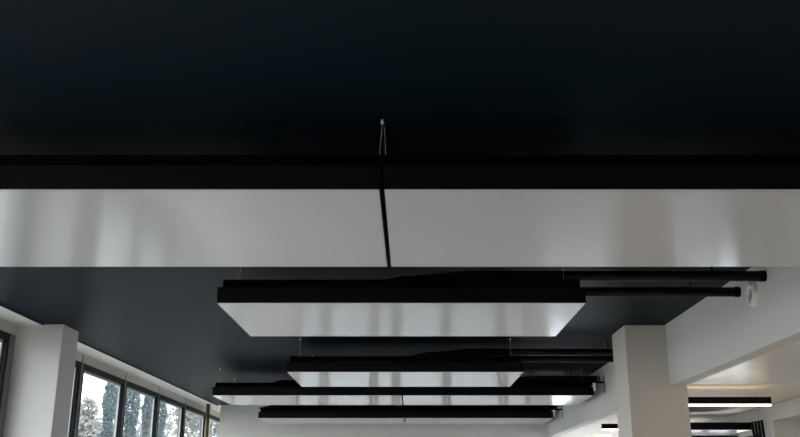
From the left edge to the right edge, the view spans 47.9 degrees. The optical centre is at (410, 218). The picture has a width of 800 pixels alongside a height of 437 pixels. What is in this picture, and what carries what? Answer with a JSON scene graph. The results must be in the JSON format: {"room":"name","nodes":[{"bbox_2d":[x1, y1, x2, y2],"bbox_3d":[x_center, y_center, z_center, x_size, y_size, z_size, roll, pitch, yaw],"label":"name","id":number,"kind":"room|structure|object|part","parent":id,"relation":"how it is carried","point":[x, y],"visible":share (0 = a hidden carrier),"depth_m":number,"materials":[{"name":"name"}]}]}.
{"room":"open-plan office","nodes":[
{"label":"open-plan office","id":0,"kind":"room"},
{"bbox_2d":[0,306,220,411],"bbox_3d":[-3.829,0.796,8.110,0.622,0.144,25.068,0,-17,0],"label":"soffit","id":1,"kind":"structure","parent":0,"point":[5,314],"depth_m":11.17,"materials":[{"name":"white paint"}]},
{"bbox_2d":[0,304,216,405],"bbox_3d":[-3.509,0.297,6.255,0.016,0.013,20.988,0,-17,0],"label":"trim","id":2,"kind":"structure","parent":1,"relation":"attached to","point":[1,305],"depth_m":10.50,"materials":[{"name":"white paint"}]},
{"bbox_2d":[219,405,546,436],"bbox_3d":[-0.438,5.366,17.684,6.012,3.230,3.840,0,-17,0],"label":"wall","id":3,"kind":"structure","parent":0,"point":[235,420],"depth_m":16.16,"materials":[{"name":"white paint"}]},
{"bbox_2d":[0,0,799,404],"bbox_3d":[-0.510,0.233,6.274,6.012,0.120,21.228,0,-17,0],"label":"ceiling","id":4,"kind":"structure","parent":0,"point":[78,77],"depth_m":3.70,"materials":[{"name":"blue paint"}]},
{"bbox_2d":[0,119,389,266],"bbox_3d":[-1.346,-0.098,4.380,2.468,0.360,1.308,0,-17,0],"label":"panel","id":5,"kind":"object","parent":4,"relation":"hanging from","point":[56,210],"visible":0.95,"depth_m":3.98,"materials":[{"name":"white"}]},
{"bbox_2d":[0,155,379,164],"bbox_3d":[-1.341,-0.058,4.368,2.426,0.060,1.236,0,-17,0],"label":"tray","id":6,"kind":"object","parent":5,"relation":"on","point":[4,159],"depth_m":3.78,"materials":[{"name":"black metal"}]},
{"bbox_3d":[-1.354,0.021,4.343,2.452,0.104,1.308,0,-17,0],"label":"frame","id":7,"kind":"part","parent":5,"relation":"part of","materials":[{"name":"black"}]},
{"bbox_2d":[212,369,402,404],"bbox_3d":[-1.309,2.248,12.014,2.406,0.360,1.248,0,-17,0],"label":"panel","id":8,"kind":"object","parent":4,"relation":"hanging from","point":[230,393],"visible":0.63,"depth_m":11.44,"materials":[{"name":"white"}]},
{"bbox_2d":[215,383,301,386],"bbox_3d":[-1.301,2.288,12.001,2.368,0.060,1.176,0,-17,0],"label":"tray","id":9,"kind":"object","parent":8,"relation":"on","point":[217,384],"depth_m":11.44,"materials":[{"name":"black metal"}]},
{"bbox_3d":[-1.315,2.366,11.977,2.394,0.104,1.248,0,-17,0],"label":"frame","id":10,"kind":"part","parent":8,"relation":"part of","materials":[{"name":"black"}]},
{"bbox_2d":[258,408,405,423],"bbox_3d":[-1.298,3.277,15.363,2.408,0.360,1.224,0,-17,0],"label":"panel","id":11,"kind":"object","parent":4,"relation":"hanging from","point":[269,415],"visible":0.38,"depth_m":14.79,"materials":[{"name":"black"}]},
{"bbox_3d":[-1.306,3.396,15.327,2.392,0.104,1.224,0,-17,0],"label":"frame","id":12,"kind":"part","parent":11,"relation":"part of","materials":[{"name":"black"}]},
{"bbox_2d":[260,408,403,411],"bbox_3d":[-1.293,3.317,15.351,2.365,0.060,1.152,0,-17,0],"label":"tray","id":13,"kind":"object","parent":11,"relation":"on","point":[262,409],"depth_m":14.80,"materials":[{"name":"black metal"}]},
{"bbox_2d":[217,267,585,335],"bbox_3d":[-0.063,0.572,6.559,2.418,0.360,1.284,0,-17,0],"label":"panel","id":14,"kind":"object","parent":4,"relation":"hanging from","point":[260,307],"visible":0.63,"depth_m":5.99,"materials":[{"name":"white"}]},
{"bbox_2d":[223,280,579,286],"bbox_3d":[-0.063,0.612,6.547,2.365,0.060,1.212,0,-17,0],"label":"tray","id":15,"kind":"object","parent":14,"relation":"on","point":[226,283],"depth_m":5.97,"materials":[{"name":"black metal"}]},
{"bbox_3d":[-0.063,0.691,6.523,2.418,0.104,1.284,0,-17,0],"label":"frame","id":16,"kind":"part","parent":14,"relation":"part of","materials":[{"name":"black metal"}]},
{"bbox_2d":[287,338,523,386],"bbox_3d":[-0.059,1.589,9.869,2.422,0.360,1.296,0,-17,0],"label":"panel","id":17,"kind":"object","parent":4,"relation":"hanging from","point":[308,371],"visible":0.89,"depth_m":9.27,"materials":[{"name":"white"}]},
{"bbox_2d":[290,356,519,361],"bbox_3d":[-0.059,1.629,9.856,2.369,0.060,1.224,0,-17,0],"label":"tray","id":18,"kind":"object","parent":17,"relation":"on","point":[292,358],"depth_m":9.27,"materials":[{"name":"black metal"}]},
{"bbox_3d":[-0.059,1.707,9.832,2.422,0.104,1.296,0,-17,0],"label":"frame","id":19,"kind":"part","parent":17,"relation":"part of","materials":[{"name":"black metal"}]},
{"bbox_2d":[258,405,557,408],"bbox_3d":[-0.055,3.075,14.998,4.979,0.190,0.076,0,-17,0],"label":"pipe","id":20,"kind":"object","parent":4,"relation":"hanging from","point":[269,406],"visible":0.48,"depth_m":14.95,"materials":[{"name":"black metal"}]},
{"bbox_2d":[272,374,592,385],"bbox_3d":[0.155,2.177,12.073,4.559,0.190,0.076,0,-17,0],"label":"pipe","id":21,"kind":"object","parent":4,"relation":"hanging from","point":[278,381],"visible":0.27,"depth_m":12.04,"materials":[{"name":"black metal"}]},
{"bbox_2d":[405,405,553,423],"bbox_3d":[1.120,3.277,15.363,2.428,0.360,1.224,0,-17,0],"label":"panel","id":22,"kind":"object","parent":4,"relation":"hanging from","point":[412,415],"visible":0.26,"depth_m":14.79,"materials":[{"name":"black"}]},
{"bbox_2d":[405,408,550,411],"bbox_3d":[1.107,3.317,15.351,2.401,0.060,1.152,0,-17,0],"label":"tray","id":23,"kind":"object","parent":22,"relation":"on","point":[406,409],"depth_m":14.80,"materials":[{"name":"black metal"}]},
{"bbox_3d":[1.120,3.396,15.327,2.428,0.104,1.224,0,-17,0],"label":"frame","id":24,"kind":"part","parent":22,"relation":"part of","materials":[{"name":"black"}]},
{"bbox_2d":[403,368,593,404],"bbox_3d":[1.103,2.248,12.014,2.418,0.360,1.248,0,-17,0],"label":"panel","id":25,"kind":"object","parent":4,"relation":"hanging from","point":[517,393],"visible":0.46,"depth_m":11.44,"materials":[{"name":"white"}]},
{"bbox_3d":[1.103,2.366,11.977,2.418,0.104,1.248,0,-17,0],"label":"frame","id":26,"kind":"part","parent":25,"relation":"part of","materials":[{"name":"black"}]},
{"bbox_2d":[510,383,590,386],"bbox_3d":[1.090,2.288,12.001,2.392,0.060,1.176,0,-17,0],"label":"tray","id":27,"kind":"object","parent":25,"relation":"on","point":[514,384],"depth_m":11.44,"materials":[{"name":"black metal"}]},
{"bbox_2d":[412,341,612,355],"bbox_3d":[1.175,1.384,9.492,2.519,0.190,0.076,0,-17,0],"label":"pipe","id":28,"kind":"object","parent":4,"relation":"hanging from","point":[462,352],"visible":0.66,"depth_m":9.46,"materials":[{"name":"black metal"}]},
{"bbox_2d":[514,369,599,382],"bbox_3d":[1.655,2.046,11.649,1.559,0.190,0.076,0,-17,0],"label":"pipe","id":29,"kind":"object","parent":4,"relation":"hanging from","point":[525,378],"visible":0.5,"depth_m":11.61,"materials":[{"name":"black metal"}]},
{"bbox_2d":[520,348,613,361],"bbox_3d":[1.175,1.532,9.974,2.519,0.190,0.076,0,-17,0],"label":"pipe","id":30,"kind":"object","parent":4,"relation":"hanging from","point":[522,358],"visible":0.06,"depth_m":9.94,"materials":[{"name":"black metal"}]},
{"bbox_2d":[385,267,766,281],"bbox_3d":[1.055,0.372,6.200,2.759,0.190,0.076,0,-17,0],"label":"pipe","id":31,"kind":"object","parent":4,"relation":"hanging from","point":[761,276],"visible":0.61,"depth_m":6.16,"materials":[{"name":"black metal"}]},
{"bbox_2d":[384,126,799,266],"bbox_3d":[1.111,-0.098,4.380,2.457,0.360,1.308,0,-17,0],"label":"panel","id":32,"kind":"object","parent":4,"relation":"hanging from","point":[442,210],"visible":1,"depth_m":3.97,"materials":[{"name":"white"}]},
{"bbox_2d":[384,155,799,164],"bbox_3d":[1.101,-0.058,4.368,2.426,0.060,1.236,0,-17,0],"label":"tray","id":33,"kind":"object","parent":32,"relation":"on","point":[388,159],"depth_m":3.78,"materials":[{"name":"black metal"}]},
{"bbox_2d":[585,281,740,296],"bbox_3d":[1.055,0.520,6.682,2.759,0.190,0.076,0,-17,0],"label":"pipe","id":34,"kind":"object","parent":4,"relation":"hanging from","point":[689,291],"visible":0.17,"depth_m":6.64,"materials":[{"name":"black metal"}]},
{"bbox_2d":[546,267,799,436],"bbox_3d":[2.502,1.075,8.024,0.132,0.702,24.828,0,-17,0],"label":"beam","id":35,"kind":"structure","parent":4,"relation":"attached to","point":[715,335],"depth_m":7.13,"materials":[{"name":"paint"}]},
{"bbox_2d":[552,405,562,417],"bbox_3d":[2.358,3.073,14.497,0.156,0.264,0.072,0,-17,0],"label":"bracket","id":36,"kind":"object","parent":35,"relation":"attached to","point":[561,409],"visible":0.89,"depth_m":14.47,"materials":[{"name":"silver metal"}]},
{"bbox_2d":[592,372,605,392],"bbox_3d":[2.358,2.059,11.318,0.156,0.264,0.072,0,-17,0],"label":"bracket","id":37,"kind":"object","parent":35,"relation":"attached to","point":[597,381],"visible":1,"depth_m":11.30,"materials":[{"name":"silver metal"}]},
{"bbox_3d":[2.431,2.082,11.311,0.010,0.216,0.072,0,-17,0],"label":"plate","id":38,"kind":"part","parent":37,"relation":"part of","materials":[{"name":"silver metal"}]},
{"bbox_2d":[745,281,757,306],"bbox_3d":[2.420,0.537,6.407,0.031,0.189,0.189,0,-17,0],"label":"round vent","id":39,"kind":"object","parent":35,"relation":"attached to","point":[751,292],"visible":1,"depth_m":6.37,"materials":[{"name":"white plastic"}]},
{"bbox_2d":[558,340,799,436],"bbox_3d":[4.044,1.193,7.988,2.952,0.096,24.828,0,-17,0],"label":"ceiling","id":40,"kind":"structure","parent":0,"point":[777,392],"depth_m":10.11,"materials":[{"name":"beige paint"}]},
{"bbox_2d":[601,416,617,429],"bbox_3d":[3.528,3.172,13.939,1.152,0.206,0.072,0,-17,0],"label":"lamp","id":41,"kind":"object","parent":40,"relation":"hanging from","point":[603,426],"visible":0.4,"depth_m":13.89,"materials":[{"name":"black"}]},
{"bbox_2d":[691,414,737,436],"bbox_3d":[4.200,3.273,13.902,1.320,0.421,1.020,0,-17,0],"label":"panel","id":42,"kind":"object","parent":40,"relation":"hanging from","point":[725,414],"visible":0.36,"depth_m":13.38,"materials":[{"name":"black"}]},
{"bbox_3d":[4.200,3.423,13.856,1.320,0.097,1.020,0,-17,0],"label":"frame","id":43,"kind":"part","parent":42,"relation":"part of","materials":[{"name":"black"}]},
{"bbox_2d":[690,413,751,434],"bbox_3d":[4.014,2.857,12.712,1.188,0.325,1.020,0,-17,0],"label":"panel","id":44,"kind":"object","parent":40,"relation":"hanging from","point":[697,428],"visible":0.53,"depth_m":12.20,"materials":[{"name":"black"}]},
{"bbox_3d":[4.014,2.961,12.680,1.188,0.097,1.020,0,-17,0],"label":"frame","id":45,"kind":"part","parent":44,"relation":"part of","materials":[{"name":"black metal"}]},
{"bbox_2d":[688,391,771,405],"bbox_3d":[3.433,2.009,10.154,1.226,0.206,0.072,0,-17,0],"label":"lamp","id":46,"kind":"object","parent":40,"relation":"hanging from","point":[692,401],"visible":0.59,"depth_m":10.10,"materials":[{"name":"black"}]},
{"bbox_2d":[689,404,770,405],"bbox_3d":[3.433,2.100,10.126,1.217,0.015,0.065,0,-17,0],"label":"diffuser","id":47,"kind":"object","parent":46,"relation":"attached to","point":[689,404],"depth_m":10.09,"materials":[{"name":"white"}]},
{"bbox_2d":[691,397,799,436],"bbox_3d":[5.100,2.533,7.576,0.600,2.708,24.828,0,-17,0],"label":"wall","id":48,"kind":"structure","parent":0,"point":[780,419],"depth_m":11.94,"materials":[{"name":"white paint"}]},
{"bbox_2d":[751,420,765,436],"bbox_3d":[4.684,3.907,11.717,0.233,2.515,0.084,0,-17,0],"label":"bundle","id":49,"kind":"object","parent":48,"relation":"attached to","point":[759,427],"visible":1,"depth_m":12.06,"materials":[{"name":"black"}]},
{"bbox_3d":[-3.876,2.346,7.634,0.239,3.099,24.828,0,-17,0],"label":"wall","id":50,"kind":"structure","parent":0,"visible":0},
{"bbox_2d":[0,330,15,436],"bbox_3d":[-3.851,2.252,7.440,0.206,2.825,1.493,0,-17,0],"label":"window","id":51,"kind":"structure","parent":50,"relation":"in","point":[7,341],"depth_m":8.34,"materials":[{"name":"black metal"}]},
{"bbox_2d":[67,360,81,436],"bbox_3d":[-3.800,2.753,9.071,0.104,2.825,1.633,0,-17,0],"label":"window","id":52,"kind":"structure","parent":50,"relation":"in","point":[75,390],"depth_m":10.08,"materials":[{"name":"black metal"}]},
{"bbox_2d":[74,363,124,436],"bbox_3d":[-3.800,3.234,10.634,0.104,2.825,1.633,0,-17,0],"label":"window","id":53,"kind":"structure","parent":50,"relation":"in","point":[85,369],"depth_m":11.11,"materials":[{"name":"black metal"}]},
{"bbox_2d":[0,318,219,417],"bbox_3d":[-3.767,2.311,7.519,0.019,3.097,24.515,0,-17,0],"label":"fascia","id":54,"kind":"object","parent":50,"relation":"attached to","point":[5,326],"visible":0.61,"depth_m":11.80,"materials":[{"name":"grey paint"}]},
{"bbox_2d":[113,380,158,436],"bbox_3d":[-3.800,3.714,12.198,0.104,2.825,1.633,0,-17,0],"label":"window","id":55,"kind":"structure","parent":50,"relation":"in","point":[130,386],"depth_m":12.50,"materials":[{"name":"black"}]},
{"bbox_2d":[149,394,184,436],"bbox_3d":[-3.800,4.194,13.761,0.104,2.825,1.633,0,-17,0],"label":"window","id":56,"kind":"structure","parent":50,"relation":"in","point":[161,398],"depth_m":14.06,"materials":[{"name":"black metal"}]},
{"bbox_2d":[177,404,205,436],"bbox_3d":[-3.800,4.675,15.325,0.104,2.825,1.633,0,-17,0],"label":"window","id":57,"kind":"structure","parent":50,"relation":"in","point":[189,409],"depth_m":15.62,"materials":[{"name":"black metal"}]},
{"bbox_2d":[200,414,219,436],"bbox_3d":[-3.800,5.155,16.888,0.104,2.825,1.633,0,-17,0],"label":"window","id":58,"kind":"structure","parent":50,"relation":"in","point":[212,418],"depth_m":17.08,"materials":[{"name":"black"}]},
{"bbox_3d":[0.720,3.873,7.164,9.600,0.096,25.188,0,-17,0],"label":"floor","id":59,"kind":"structure","parent":0,"visible":0},
{"bbox_2d":[3,324,78,436],"bbox_3d":[-3.543,2.554,8.329,0.462,3.110,0.408,0,-17,0],"label":"column","id":60,"kind":"structure","parent":59,"relation":"on","point":[44,356],"depth_m":8.47,"materials":[{"name":"white paint"}]},
{"bbox_2d":[204,404,210,436],"bbox_3d":[-3.614,4.794,15.600,0.084,3.099,0.084,0,-17,0],"label":"riser pipe","id":61,"kind":"object","parent":59,"relation":"on","point":[207,405],"visible":1,"depth_m":15.95,"materials":[{"name":"gold metal"}]},
{"bbox_2d":[612,325,690,436],"bbox_3d":[2.322,2.591,8.450,0.552,3.110,0.564,0,-17,0],"label":"column","id":62,"kind":"structure","parent":59,"relation":"on","point":[647,404],"depth_m":8.49,"materials":[{"name":"paint"}]},
{"label":"outside","id":63,"kind":"structure","parent":0,"visible":0},
{"bbox_3d":[-38.010,12.313,33.878,67.980,0.300,144.000,0,-17,0],"label":"ground","id":64,"kind":"structure","parent":63,"visible":0},
{"bbox_2d":[98,382,116,436],"bbox_3d":[-5.522,3.522,16.453,0.407,6.272,0.425,-12,-21,34],"label":"conifer","id":65,"kind":"object","parent":64,"relation":"on","point":[108,404],"visible":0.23,"depth_m":16.39,"materials":[{"name":"green plant"}]},
{"bbox_2d":[77,392,141,436],"bbox_3d":[-13.899,10.347,38.079,4.766,5.930,4.046,-6,-18,19],"label":"broadleaf tree","id":66,"kind":"object","parent":64,"relation":"on","point":[90,426],"visible":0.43,"depth_m":38.07,"materials":[{"name":"green plant"}]},
{"bbox_2d":[123,390,141,436],"bbox_3d":[-5.526,3.918,17.724,0.532,6.261,0.539,0,-17,0],"label":"conifer","id":67,"kind":"object","parent":64,"relation":"on","point":[131,417],"visible":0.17,"depth_m":17.66,"materials":[{"name":"green plant"}]},
{"bbox_2d":[141,396,151,436],"bbox_3d":[-5.523,4.239,18.785,0.383,6.272,0.377,16,-23,-42],"label":"conifer","id":68,"kind":"object","parent":64,"relation":"on","point":[146,407],"visible":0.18,"depth_m":18.74,"materials":[{"name":"green plant"}]},
{"bbox_2d":[139,420,171,436],"bbox_3d":[-20.317,19.567,70.803,4.364,7.526,4.163,0,-17,0],"label":"broadleaf tree","id":69,"kind":"object","parent":64,"relation":"on","point":[167,430],"visible":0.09,"depth_m":70.38,"materials":[{"name":"green plant"}]},
{"bbox_2d":[157,402,167,436],"bbox_3d":[-5.510,4.557,19.804,0.390,6.262,0.406,0,-17,0],"label":"conifer","id":70,"kind":"object","parent":64,"relation":"on","point":[163,412],"visible":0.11,"depth_m":19.80,"materials":[{"name":"green plant"}]},
{"bbox_2d":[165,407,218,436],"bbox_3d":[-11.183,13.578,50.922,5.836,7.298,5.144,0,-17,0],"label":"broadleaf tree","id":71,"kind":"object","parent":64,"relation":"on","point":[191,420],"visible":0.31,"depth_m":50.04,"materials":[{"name":"green plant"}]}
]}

